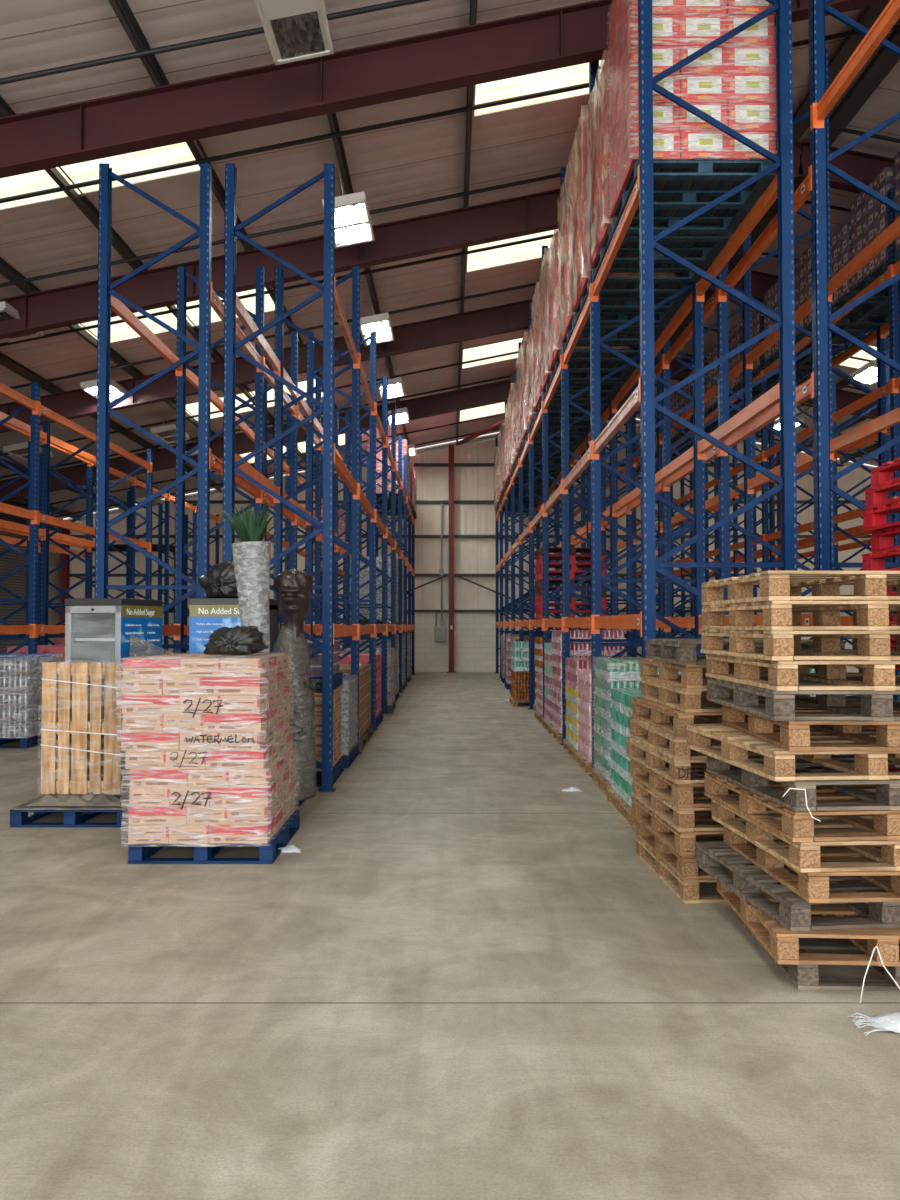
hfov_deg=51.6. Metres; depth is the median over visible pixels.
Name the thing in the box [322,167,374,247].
ceiling lamp
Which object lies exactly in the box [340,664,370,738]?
load
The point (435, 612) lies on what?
conduit
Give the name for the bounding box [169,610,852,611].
trim
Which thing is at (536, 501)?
pallet
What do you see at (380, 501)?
pallet
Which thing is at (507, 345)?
window
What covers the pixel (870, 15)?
trim
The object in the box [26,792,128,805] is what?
sheet
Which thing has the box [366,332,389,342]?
diffuser
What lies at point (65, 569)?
trim
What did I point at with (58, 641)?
load
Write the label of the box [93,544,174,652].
pipe
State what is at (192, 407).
window
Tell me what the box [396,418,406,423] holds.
diffuser
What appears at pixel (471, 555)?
wall
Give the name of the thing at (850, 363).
window
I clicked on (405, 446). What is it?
load
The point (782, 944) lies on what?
pallet
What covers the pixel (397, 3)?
beam
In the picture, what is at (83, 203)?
beam
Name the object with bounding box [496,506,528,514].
pallet
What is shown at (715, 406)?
pallet
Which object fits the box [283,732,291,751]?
carton
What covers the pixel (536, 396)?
load
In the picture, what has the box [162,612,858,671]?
wall
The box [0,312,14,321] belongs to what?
diffuser
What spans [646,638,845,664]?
pallet
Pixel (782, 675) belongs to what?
pallet
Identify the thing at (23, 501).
trim
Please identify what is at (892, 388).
rack
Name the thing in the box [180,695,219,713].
carton
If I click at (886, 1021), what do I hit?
sack
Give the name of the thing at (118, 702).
wrap
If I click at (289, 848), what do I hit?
scrap
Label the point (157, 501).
ceiling lamp
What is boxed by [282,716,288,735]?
carton
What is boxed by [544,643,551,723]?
load
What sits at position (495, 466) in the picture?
load
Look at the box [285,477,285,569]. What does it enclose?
trim
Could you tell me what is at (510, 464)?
load
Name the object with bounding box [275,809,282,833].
carton
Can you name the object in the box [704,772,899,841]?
pallet
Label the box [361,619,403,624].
pallet
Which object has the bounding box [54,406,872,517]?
trim
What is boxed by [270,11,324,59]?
diffuser
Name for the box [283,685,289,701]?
carton
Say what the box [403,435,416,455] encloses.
ceiling lamp
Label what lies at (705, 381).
load
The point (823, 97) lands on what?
rack
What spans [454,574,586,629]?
trim
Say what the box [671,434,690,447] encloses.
pallet
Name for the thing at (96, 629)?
cooler
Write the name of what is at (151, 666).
carton
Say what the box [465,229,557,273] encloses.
window
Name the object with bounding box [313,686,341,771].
load
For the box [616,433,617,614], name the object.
trim
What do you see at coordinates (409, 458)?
load
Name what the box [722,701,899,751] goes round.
pallet
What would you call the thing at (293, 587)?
statue
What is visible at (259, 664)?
carton
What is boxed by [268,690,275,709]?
carton
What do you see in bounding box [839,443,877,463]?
trim
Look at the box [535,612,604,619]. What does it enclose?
pallet
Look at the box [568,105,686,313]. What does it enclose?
load
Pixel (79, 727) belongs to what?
wooden crate
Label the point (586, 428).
pallet
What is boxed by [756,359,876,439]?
trim
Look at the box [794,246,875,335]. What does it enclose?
load
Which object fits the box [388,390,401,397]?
diffuser
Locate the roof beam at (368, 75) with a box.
[0,0,889,177]
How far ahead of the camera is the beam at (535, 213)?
14.54 m
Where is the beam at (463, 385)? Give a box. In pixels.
[0,353,859,478]
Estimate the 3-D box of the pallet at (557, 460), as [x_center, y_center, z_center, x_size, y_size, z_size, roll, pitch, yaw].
[2.201,-3.337,22.438,1.202,0.147,1.211,0,-2,0]
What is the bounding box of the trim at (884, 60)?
[607,24,899,419]
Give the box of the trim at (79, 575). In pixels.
[69,574,744,576]
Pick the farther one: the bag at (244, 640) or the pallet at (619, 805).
the pallet at (619, 805)
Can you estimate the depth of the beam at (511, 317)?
19.43 m
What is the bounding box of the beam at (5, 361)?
[0,352,222,492]
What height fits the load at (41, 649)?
1.212 m
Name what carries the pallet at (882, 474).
on the pallet at (875, 497)
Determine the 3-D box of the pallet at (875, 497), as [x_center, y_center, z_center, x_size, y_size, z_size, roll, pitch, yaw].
[3.314,-0.694,5.693,1.012,0.147,1.205,0,-2,-1]
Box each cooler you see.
[65,598,162,797]
[189,598,278,653]
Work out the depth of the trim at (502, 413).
29.83 m
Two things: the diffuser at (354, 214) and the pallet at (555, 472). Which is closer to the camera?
the diffuser at (354, 214)
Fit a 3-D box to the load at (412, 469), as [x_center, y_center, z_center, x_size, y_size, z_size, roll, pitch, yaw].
[-1.740,-3.643,29.959,1.174,1.362,1.215,0,-2,0]
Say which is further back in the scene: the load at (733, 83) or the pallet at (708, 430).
the pallet at (708, 430)
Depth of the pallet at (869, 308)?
15.56 m
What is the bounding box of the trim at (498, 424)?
[457,419,504,444]
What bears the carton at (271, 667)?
on the carton at (271, 676)
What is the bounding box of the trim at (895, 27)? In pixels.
[0,25,899,203]
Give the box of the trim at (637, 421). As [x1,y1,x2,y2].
[67,420,874,521]
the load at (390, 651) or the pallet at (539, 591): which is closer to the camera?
the pallet at (539, 591)
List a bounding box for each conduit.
[435,612,436,626]
[439,503,443,617]
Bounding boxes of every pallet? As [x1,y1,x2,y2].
[0,734,57,748]
[10,809,127,826]
[128,810,299,863]
[295,800,304,809]
[311,672,342,690]
[313,548,340,556]
[316,758,344,785]
[341,744,357,767]
[349,618,397,624]
[359,724,372,749]
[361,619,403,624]
[376,493,408,503]
[376,500,410,508]
[376,712,382,727]
[378,506,414,514]
[381,701,395,712]
[388,511,416,518]
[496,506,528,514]
[497,501,535,509]
[500,496,540,504]
[502,489,541,498]
[504,681,510,689]
[505,481,549,491]
[508,474,553,485]
[509,696,528,707]
[511,464,560,476]
[515,454,560,468]
[519,443,577,457]
[523,429,585,447]
[529,414,589,433]
[534,547,605,558]
[534,579,604,588]
[534,595,606,604]
[534,710,542,722]
[535,396,609,418]
[535,563,606,573]
[535,571,604,581]
[535,587,605,596]
[535,604,605,611]
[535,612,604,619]
[536,556,605,565]
[542,718,551,732]
[543,374,625,400]
[549,725,561,743]
[551,349,639,380]
[562,316,665,353]
[563,739,577,761]
[574,279,691,323]
[575,751,591,774]
[592,223,729,281]
[592,768,610,796]
[607,787,635,827]
[612,158,775,233]
[626,737,822,783]
[630,717,834,759]
[630,759,737,807]
[631,796,731,855]
[632,697,748,735]
[632,777,773,831]
[636,820,741,879]
[636,836,726,903]
[640,658,846,688]
[641,678,810,711]
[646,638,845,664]
[656,445,689,456]
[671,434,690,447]
[679,425,716,438]
[687,724,899,780]
[692,412,738,427]
[696,841,899,931]
[700,629,899,660]
[701,570,899,605]
[702,601,899,630]
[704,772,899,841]
[706,399,755,416]
[706,653,899,690]
[706,749,899,811]
[707,677,899,720]
[711,797,899,872]
[717,868,899,966]
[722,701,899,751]
[723,821,899,902]
[729,383,777,401]
[730,902,899,990]
[741,366,811,387]
[764,345,845,369]
[795,323,876,350]
[831,293,899,325]
[850,261,899,298]
[862,548,899,570]
[863,502,899,531]
[865,478,899,509]
[871,457,899,486]
[871,526,899,552]
[886,595,896,617]
[887,587,895,594]
[888,765,899,770]
[889,618,896,640]
[890,641,896,650]
[894,249,899,262]
[894,664,899,669]
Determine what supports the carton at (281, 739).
on the carton at (286, 755)
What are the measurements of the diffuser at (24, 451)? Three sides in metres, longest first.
0.480 x 0.440 x 0.007 m
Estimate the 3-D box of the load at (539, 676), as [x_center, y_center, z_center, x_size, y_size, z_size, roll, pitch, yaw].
[2.045,1.660,16.565,0.951,0.675,0.922,0,-2,0]
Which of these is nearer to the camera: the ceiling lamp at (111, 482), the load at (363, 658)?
the load at (363, 658)
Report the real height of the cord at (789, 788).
0.155 m
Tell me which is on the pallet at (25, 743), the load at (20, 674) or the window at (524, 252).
the load at (20, 674)
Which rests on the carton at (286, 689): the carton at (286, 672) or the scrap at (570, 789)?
the carton at (286, 672)
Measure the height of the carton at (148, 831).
0.130 m
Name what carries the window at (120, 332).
attached to the ceiling
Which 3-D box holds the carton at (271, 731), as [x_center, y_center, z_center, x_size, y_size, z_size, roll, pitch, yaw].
[-1.563,1.022,7.085,0.412,0.130,0.292,0,-2,0]
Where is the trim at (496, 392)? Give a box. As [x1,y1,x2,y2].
[0,356,877,500]
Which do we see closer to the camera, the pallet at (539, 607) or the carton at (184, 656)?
the carton at (184, 656)
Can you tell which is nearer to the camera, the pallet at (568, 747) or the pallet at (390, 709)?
the pallet at (568, 747)
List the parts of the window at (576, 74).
frame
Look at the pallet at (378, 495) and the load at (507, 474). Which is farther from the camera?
the pallet at (378, 495)
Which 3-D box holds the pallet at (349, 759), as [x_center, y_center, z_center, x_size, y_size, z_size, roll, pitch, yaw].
[-1.700,1.940,11.628,1.011,0.147,1.155,0,-2,0]
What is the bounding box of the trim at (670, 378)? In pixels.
[670,378,874,418]
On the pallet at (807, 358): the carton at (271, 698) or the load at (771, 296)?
the load at (771, 296)
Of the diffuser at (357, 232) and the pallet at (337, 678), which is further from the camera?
the diffuser at (357, 232)
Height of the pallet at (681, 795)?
0.147 m
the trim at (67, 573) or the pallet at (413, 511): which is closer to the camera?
the pallet at (413, 511)
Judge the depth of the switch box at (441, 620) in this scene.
33.39 m
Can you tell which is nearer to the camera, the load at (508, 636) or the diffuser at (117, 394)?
the diffuser at (117, 394)
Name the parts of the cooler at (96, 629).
door, panel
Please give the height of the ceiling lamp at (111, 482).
0.501 m
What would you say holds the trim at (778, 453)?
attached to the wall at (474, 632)
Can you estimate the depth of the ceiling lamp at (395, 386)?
22.14 m
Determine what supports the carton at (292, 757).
on the carton at (294, 766)
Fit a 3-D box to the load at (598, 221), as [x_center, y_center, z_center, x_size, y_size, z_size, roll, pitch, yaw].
[2.204,-4.627,9.918,1.373,1.762,1.286,0,-2,0]
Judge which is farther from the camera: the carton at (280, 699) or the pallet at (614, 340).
the pallet at (614, 340)
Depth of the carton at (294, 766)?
7.70 m
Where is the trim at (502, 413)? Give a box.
[24,413,877,508]
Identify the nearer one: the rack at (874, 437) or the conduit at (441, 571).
the rack at (874, 437)
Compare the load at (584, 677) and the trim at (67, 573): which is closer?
the load at (584, 677)
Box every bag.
[198,560,238,597]
[203,625,267,654]
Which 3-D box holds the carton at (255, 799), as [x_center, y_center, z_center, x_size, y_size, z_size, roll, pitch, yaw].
[-1.504,1.408,6.771,0.412,0.130,0.297,0,-2,-1]
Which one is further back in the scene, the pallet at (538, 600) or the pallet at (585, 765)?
the pallet at (538, 600)
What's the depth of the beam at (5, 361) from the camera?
19.27 m
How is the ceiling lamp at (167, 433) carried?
hanging from the ceiling
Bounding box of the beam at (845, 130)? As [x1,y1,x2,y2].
[0,126,899,287]
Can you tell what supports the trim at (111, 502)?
attached to the wall at (471, 555)
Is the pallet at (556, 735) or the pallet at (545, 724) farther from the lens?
the pallet at (545, 724)
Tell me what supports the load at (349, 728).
on the pallet
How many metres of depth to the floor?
4.08 m
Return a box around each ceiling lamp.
[0,301,43,342]
[3,434,52,460]
[80,373,126,398]
[93,479,118,486]
[136,490,164,506]
[150,418,189,443]
[255,0,333,64]
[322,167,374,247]
[360,293,393,345]
[377,361,404,400]
[388,399,409,426]
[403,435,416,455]
[774,417,804,430]
[847,334,886,384]
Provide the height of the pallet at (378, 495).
0.147 m
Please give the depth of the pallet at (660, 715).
6.24 m
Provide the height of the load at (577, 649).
1.475 m
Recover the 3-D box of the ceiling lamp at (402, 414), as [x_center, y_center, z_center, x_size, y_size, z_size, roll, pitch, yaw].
[-1.408,-5.196,25.349,0.603,0.667,1.300,0,-2,0]
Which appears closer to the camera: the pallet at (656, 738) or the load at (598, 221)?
the pallet at (656, 738)
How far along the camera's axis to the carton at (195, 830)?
6.62 m
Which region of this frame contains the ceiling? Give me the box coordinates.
[0,0,899,518]
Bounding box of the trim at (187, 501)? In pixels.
[173,500,864,503]
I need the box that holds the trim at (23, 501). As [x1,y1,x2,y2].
[9,498,80,519]
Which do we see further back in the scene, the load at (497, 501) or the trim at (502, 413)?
the load at (497, 501)
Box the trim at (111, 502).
[0,458,126,510]
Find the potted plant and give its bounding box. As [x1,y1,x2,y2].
[215,501,283,653]
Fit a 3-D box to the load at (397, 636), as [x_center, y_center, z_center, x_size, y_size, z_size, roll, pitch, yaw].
[-1.700,1.465,21.469,0.993,1.332,1.214,0,-2,0]
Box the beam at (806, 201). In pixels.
[0,193,850,346]
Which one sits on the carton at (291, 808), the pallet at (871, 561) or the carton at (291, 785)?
the carton at (291, 785)
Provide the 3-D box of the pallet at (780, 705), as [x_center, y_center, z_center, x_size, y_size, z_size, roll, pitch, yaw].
[2.010,0.506,4.900,1.011,0.141,1.206,0,-2,1]
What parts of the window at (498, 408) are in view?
frame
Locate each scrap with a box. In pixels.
[278,845,300,852]
[561,787,582,791]
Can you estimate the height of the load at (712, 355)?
1.404 m
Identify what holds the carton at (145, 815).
on the carton at (148, 831)
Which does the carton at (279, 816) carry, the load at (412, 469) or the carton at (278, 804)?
the carton at (278, 804)
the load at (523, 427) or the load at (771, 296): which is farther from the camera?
the load at (523, 427)
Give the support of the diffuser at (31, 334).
attached to the ceiling lamp at (7, 312)
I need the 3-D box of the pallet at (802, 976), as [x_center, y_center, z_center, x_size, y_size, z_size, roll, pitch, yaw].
[2.139,1.762,4.917,1.008,0.141,1.205,0,-2,2]
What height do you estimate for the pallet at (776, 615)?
0.141 m
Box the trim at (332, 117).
[327,112,409,444]
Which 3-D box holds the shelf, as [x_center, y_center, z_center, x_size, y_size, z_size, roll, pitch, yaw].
[-3.069,0.360,8.542,0.470,0.026,0.540,0,-2,14]
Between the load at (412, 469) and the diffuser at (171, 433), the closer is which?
the diffuser at (171, 433)
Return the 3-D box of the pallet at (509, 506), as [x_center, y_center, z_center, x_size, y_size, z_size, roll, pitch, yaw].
[2.201,-3.114,30.745,1.202,0.147,1.211,0,-2,0]
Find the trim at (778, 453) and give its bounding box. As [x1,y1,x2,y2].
[777,451,780,570]
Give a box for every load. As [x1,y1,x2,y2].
[0,653,58,737]
[8,645,64,718]
[55,638,64,644]
[307,639,339,676]
[311,674,357,755]
[313,509,344,547]
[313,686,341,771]
[339,654,380,717]
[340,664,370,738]
[341,648,394,705]
[349,556,397,618]
[359,635,398,693]
[368,439,408,493]
[381,463,414,505]
[396,449,410,499]
[397,565,403,618]
[402,633,405,684]
[407,632,410,676]
[414,472,416,510]
[494,447,510,510]
[495,447,499,505]
[497,430,516,499]
[499,420,536,494]
[501,635,504,677]
[502,420,525,486]
[504,398,538,480]
[505,634,510,683]
[508,383,515,471]
[511,634,534,679]
[511,641,535,699]
[512,380,559,462]
[515,352,556,451]
[519,331,577,440]
[526,321,587,426]
[531,282,604,411]
[535,637,551,704]
[536,673,542,714]
[538,248,609,392]
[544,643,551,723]
[546,230,637,371]
[551,630,624,732]
[557,164,656,343]
[565,658,590,749]
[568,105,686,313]
[578,671,591,760]
[585,50,718,269]
[592,656,680,782]
[607,0,776,217]
[610,688,701,807]
[636,439,638,468]
[655,410,656,452]
[671,392,679,439]
[679,373,712,429]
[704,366,706,411]
[707,345,758,409]
[728,320,778,389]
[742,312,810,380]
[764,280,842,360]
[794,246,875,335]
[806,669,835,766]
[830,222,884,305]
[851,167,895,288]
[895,152,899,251]
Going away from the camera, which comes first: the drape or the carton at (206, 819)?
the carton at (206, 819)
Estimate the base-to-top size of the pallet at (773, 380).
0.147 m
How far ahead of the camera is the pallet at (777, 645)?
4.50 m
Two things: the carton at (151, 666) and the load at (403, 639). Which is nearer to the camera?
the carton at (151, 666)
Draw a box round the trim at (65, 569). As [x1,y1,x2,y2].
[60,528,69,633]
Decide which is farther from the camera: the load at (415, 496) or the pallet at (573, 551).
the load at (415, 496)
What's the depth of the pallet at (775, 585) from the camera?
4.46 m
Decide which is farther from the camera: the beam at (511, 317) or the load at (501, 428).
the load at (501, 428)
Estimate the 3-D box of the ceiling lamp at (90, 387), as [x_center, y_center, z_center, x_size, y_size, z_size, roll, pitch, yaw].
[-7.008,-4.368,19.024,0.603,0.432,1.300,0,-2,0]
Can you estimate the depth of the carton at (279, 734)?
7.41 m
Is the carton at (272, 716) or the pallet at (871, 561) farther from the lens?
the carton at (272, 716)
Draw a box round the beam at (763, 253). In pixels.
[9,252,796,388]
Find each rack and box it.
[0,382,152,654]
[0,423,218,654]
[95,163,366,653]
[222,163,414,791]
[495,0,796,776]
[539,0,899,696]
[636,188,899,700]
[671,324,899,699]
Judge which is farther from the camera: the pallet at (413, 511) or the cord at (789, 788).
the pallet at (413, 511)
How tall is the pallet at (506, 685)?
0.147 m
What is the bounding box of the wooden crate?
[40,662,127,793]
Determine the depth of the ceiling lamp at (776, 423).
27.03 m
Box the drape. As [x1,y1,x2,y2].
[129,634,173,657]
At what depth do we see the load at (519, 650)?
19.21 m
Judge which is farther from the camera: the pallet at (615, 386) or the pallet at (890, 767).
the pallet at (615, 386)
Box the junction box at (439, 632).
[434,627,445,641]
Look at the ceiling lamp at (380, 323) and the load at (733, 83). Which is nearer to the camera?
the load at (733, 83)
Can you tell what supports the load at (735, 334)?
on the pallet
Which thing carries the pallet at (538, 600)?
on the pallet at (539, 607)
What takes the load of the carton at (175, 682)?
on the carton at (202, 706)
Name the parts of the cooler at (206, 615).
panel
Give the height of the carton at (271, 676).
0.130 m
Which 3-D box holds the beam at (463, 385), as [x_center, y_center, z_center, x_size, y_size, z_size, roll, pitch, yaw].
[5.500,-4.904,25.241,39.010,3.948,0.056,0,-2,0]
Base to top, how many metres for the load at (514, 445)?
1.762 m
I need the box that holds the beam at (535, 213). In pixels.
[0,141,894,338]
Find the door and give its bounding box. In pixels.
[0,512,53,653]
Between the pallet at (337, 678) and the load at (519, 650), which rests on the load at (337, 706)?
the pallet at (337, 678)
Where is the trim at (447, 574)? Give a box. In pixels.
[338,574,448,621]
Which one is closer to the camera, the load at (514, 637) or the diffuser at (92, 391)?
the diffuser at (92, 391)
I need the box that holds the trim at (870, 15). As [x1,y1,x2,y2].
[730,4,886,234]
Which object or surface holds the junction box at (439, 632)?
attached to the wall at (474, 632)
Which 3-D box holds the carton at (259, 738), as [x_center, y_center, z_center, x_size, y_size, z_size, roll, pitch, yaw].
[-1.499,1.014,6.783,0.282,0.130,0.297,0,-2,0]
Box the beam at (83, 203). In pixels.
[0,95,314,472]
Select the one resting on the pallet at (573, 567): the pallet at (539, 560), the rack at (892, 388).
the pallet at (539, 560)
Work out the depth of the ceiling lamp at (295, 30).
8.76 m
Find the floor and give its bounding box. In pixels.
[0,672,899,1199]
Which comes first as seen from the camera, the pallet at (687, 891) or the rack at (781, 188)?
the pallet at (687, 891)
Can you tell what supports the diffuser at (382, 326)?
attached to the ceiling lamp at (380, 323)
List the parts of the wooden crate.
board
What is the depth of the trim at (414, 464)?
33.63 m
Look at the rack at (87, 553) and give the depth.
22.61 m
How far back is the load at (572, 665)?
11.97 m
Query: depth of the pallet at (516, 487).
26.46 m
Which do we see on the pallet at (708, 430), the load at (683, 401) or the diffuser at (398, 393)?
the load at (683, 401)
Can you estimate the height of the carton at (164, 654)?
0.130 m
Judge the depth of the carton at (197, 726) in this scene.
6.64 m
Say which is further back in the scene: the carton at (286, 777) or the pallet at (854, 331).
the pallet at (854, 331)
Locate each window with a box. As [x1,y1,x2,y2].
[78,286,274,343]
[186,377,322,420]
[240,434,344,462]
[459,402,504,421]
[461,336,522,369]
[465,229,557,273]
[472,60,603,118]
[838,344,876,368]
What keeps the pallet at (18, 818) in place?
on the floor
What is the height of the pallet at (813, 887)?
0.141 m
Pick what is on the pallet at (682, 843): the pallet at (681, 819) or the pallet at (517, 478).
the pallet at (681, 819)
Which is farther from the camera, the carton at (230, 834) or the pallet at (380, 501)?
the pallet at (380, 501)
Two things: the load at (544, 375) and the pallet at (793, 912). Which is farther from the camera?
the load at (544, 375)
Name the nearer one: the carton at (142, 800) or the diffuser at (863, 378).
the carton at (142, 800)
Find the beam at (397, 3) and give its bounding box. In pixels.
[0,0,429,84]
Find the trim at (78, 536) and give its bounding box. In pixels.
[70,535,870,537]
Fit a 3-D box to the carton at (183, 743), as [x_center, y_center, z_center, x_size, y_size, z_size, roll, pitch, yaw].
[-1.786,1.014,6.787,0.287,0.130,0.297,0,-2,0]
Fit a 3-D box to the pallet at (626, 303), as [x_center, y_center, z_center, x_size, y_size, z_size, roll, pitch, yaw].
[2.201,-3.635,11.362,1.202,0.147,1.211,0,-2,0]
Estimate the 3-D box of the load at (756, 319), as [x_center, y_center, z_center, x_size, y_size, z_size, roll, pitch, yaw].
[6.950,-5.370,19.721,1.214,1.172,1.214,0,-2,0]
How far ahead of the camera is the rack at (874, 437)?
18.96 m
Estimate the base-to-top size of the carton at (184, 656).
0.130 m
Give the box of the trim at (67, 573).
[67,573,188,611]
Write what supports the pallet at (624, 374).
on the rack at (781, 188)
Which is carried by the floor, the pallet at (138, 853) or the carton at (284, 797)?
the pallet at (138, 853)
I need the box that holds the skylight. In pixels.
[0,140,204,211]
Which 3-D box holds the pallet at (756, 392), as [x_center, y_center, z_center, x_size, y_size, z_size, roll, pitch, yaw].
[6.950,-4.677,21.002,1.211,0.147,1.202,0,-2,0]
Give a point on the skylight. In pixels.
(180, 152)
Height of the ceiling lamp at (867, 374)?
0.981 m
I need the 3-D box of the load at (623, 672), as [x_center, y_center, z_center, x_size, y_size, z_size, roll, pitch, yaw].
[2.044,1.208,9.646,0.996,1.212,1.065,0,-2,0]
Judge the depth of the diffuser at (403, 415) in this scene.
25.10 m
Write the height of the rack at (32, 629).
5.500 m
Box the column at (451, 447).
[447,445,455,672]
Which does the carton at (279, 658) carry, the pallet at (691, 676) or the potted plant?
the potted plant
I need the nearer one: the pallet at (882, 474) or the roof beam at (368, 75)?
the pallet at (882, 474)
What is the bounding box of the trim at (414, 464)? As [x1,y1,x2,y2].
[362,463,843,466]
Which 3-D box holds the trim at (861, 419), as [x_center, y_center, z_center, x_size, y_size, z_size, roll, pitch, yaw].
[12.450,-5.958,11.114,0.070,0.190,45.300,0,-2,0]
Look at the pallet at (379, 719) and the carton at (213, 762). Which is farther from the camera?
the pallet at (379, 719)
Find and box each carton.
[121,732,179,750]
[122,677,162,694]
[122,695,179,713]
[123,657,189,676]
[123,714,162,731]
[125,751,165,768]
[128,806,186,824]
[128,825,168,843]
[129,788,169,805]
[130,769,187,787]
[154,655,188,655]
[163,677,201,694]
[163,714,202,731]
[164,654,197,654]
[166,750,205,768]
[169,825,208,843]
[170,788,209,805]
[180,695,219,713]
[180,732,219,750]
[181,657,228,676]
[184,656,218,656]
[187,806,226,824]
[188,769,228,787]
[189,655,226,655]
[202,675,267,694]
[203,710,268,731]
[206,746,271,768]
[209,817,274,842]
[210,782,274,805]
[219,656,275,674]
[220,693,267,713]
[220,728,267,750]
[221,657,268,676]
[227,655,283,671]
[227,799,274,824]
[229,763,275,787]
[251,654,288,669]
[268,673,275,691]
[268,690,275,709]
[268,725,274,744]
[268,741,278,762]
[269,707,276,726]
[272,758,283,779]
[275,721,281,739]
[275,736,285,756]
[275,776,282,797]
[275,794,281,815]
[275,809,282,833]
[276,671,283,688]
[276,687,282,705]
[276,703,283,722]
[279,752,289,772]
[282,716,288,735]
[282,786,288,807]
[282,802,288,824]
[283,669,288,686]
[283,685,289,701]
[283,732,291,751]
[283,769,289,790]
[284,700,289,718]
[287,747,295,767]
[289,763,295,783]
[289,779,295,799]
[289,795,294,816]
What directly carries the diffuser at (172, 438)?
attached to the ceiling lamp at (167, 433)
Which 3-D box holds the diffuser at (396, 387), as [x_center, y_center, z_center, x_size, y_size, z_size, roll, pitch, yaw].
[-1.403,-5.024,22.053,0.440,0.007,0.480,-11,-2,0]
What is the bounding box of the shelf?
[75,638,114,640]
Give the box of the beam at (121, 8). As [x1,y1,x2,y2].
[108,0,363,462]
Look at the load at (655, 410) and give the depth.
28.82 m
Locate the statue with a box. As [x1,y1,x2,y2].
[272,569,316,800]
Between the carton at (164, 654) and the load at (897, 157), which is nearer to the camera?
the carton at (164, 654)
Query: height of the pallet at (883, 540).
0.147 m
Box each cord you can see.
[782,788,820,821]
[859,946,899,1002]
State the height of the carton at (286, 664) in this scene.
0.130 m
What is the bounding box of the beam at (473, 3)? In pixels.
[456,0,476,444]
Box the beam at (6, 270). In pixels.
[0,257,269,479]
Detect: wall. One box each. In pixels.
[2,502,62,644]
[64,419,875,609]
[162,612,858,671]
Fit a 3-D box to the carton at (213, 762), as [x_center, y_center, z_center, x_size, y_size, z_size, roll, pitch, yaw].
[-1.535,1.145,6.779,0.412,0.130,0.297,0,-2,0]
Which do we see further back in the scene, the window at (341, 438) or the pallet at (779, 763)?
the window at (341, 438)
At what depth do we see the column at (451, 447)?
33.24 m
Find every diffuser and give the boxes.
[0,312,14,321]
[9,333,35,338]
[9,448,27,454]
[88,386,116,394]
[110,392,122,398]
[155,430,175,437]
[164,436,175,441]
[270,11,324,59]
[335,204,364,225]
[335,224,368,242]
[363,321,387,333]
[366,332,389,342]
[381,384,399,390]
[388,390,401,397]
[390,413,405,419]
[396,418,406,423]
[855,374,876,382]
[863,367,876,375]
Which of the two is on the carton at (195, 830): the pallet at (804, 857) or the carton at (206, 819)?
the carton at (206, 819)
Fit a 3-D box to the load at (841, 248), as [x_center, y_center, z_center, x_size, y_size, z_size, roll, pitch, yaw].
[6.950,-5.484,15.483,1.214,1.172,1.214,0,-2,0]
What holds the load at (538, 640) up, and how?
on the pallet
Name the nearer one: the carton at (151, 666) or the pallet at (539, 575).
the carton at (151, 666)
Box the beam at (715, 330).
[0,325,871,455]
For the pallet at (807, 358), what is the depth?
18.21 m
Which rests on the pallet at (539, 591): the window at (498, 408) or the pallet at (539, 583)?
the pallet at (539, 583)
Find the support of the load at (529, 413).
on the pallet at (586, 428)
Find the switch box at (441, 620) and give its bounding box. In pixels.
[439,618,443,625]
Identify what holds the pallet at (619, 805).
on the floor
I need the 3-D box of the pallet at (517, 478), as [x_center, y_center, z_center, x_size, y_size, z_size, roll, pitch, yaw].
[2.201,-3.263,25.207,1.202,0.147,1.211,0,-2,0]
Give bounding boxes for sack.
[848,1012,899,1034]
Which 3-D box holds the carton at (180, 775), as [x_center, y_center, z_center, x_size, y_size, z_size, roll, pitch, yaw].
[-2.076,1.277,6.778,0.412,0.130,0.297,0,-2,0]
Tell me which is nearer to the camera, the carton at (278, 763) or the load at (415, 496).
the carton at (278, 763)
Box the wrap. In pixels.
[116,652,298,846]
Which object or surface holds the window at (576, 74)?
attached to the ceiling
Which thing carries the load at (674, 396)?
on the pallet at (675, 438)
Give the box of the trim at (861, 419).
[796,417,867,453]
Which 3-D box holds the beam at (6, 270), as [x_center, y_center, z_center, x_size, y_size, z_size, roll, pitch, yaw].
[-6.550,-4.939,11.087,0.070,0.190,45.300,0,-2,0]
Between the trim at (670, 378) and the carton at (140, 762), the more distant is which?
the trim at (670, 378)
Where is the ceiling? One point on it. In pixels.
(424, 159)
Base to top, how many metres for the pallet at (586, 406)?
0.147 m
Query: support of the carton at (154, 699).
on the carton at (155, 724)
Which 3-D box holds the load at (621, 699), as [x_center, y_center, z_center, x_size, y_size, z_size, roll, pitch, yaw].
[2.010,1.306,8.392,0.951,0.945,1.116,0,-2,0]
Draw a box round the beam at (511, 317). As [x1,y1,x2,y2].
[0,263,777,433]
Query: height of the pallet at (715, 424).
0.147 m
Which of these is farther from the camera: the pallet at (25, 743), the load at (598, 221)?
the pallet at (25, 743)
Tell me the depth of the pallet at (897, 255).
13.21 m

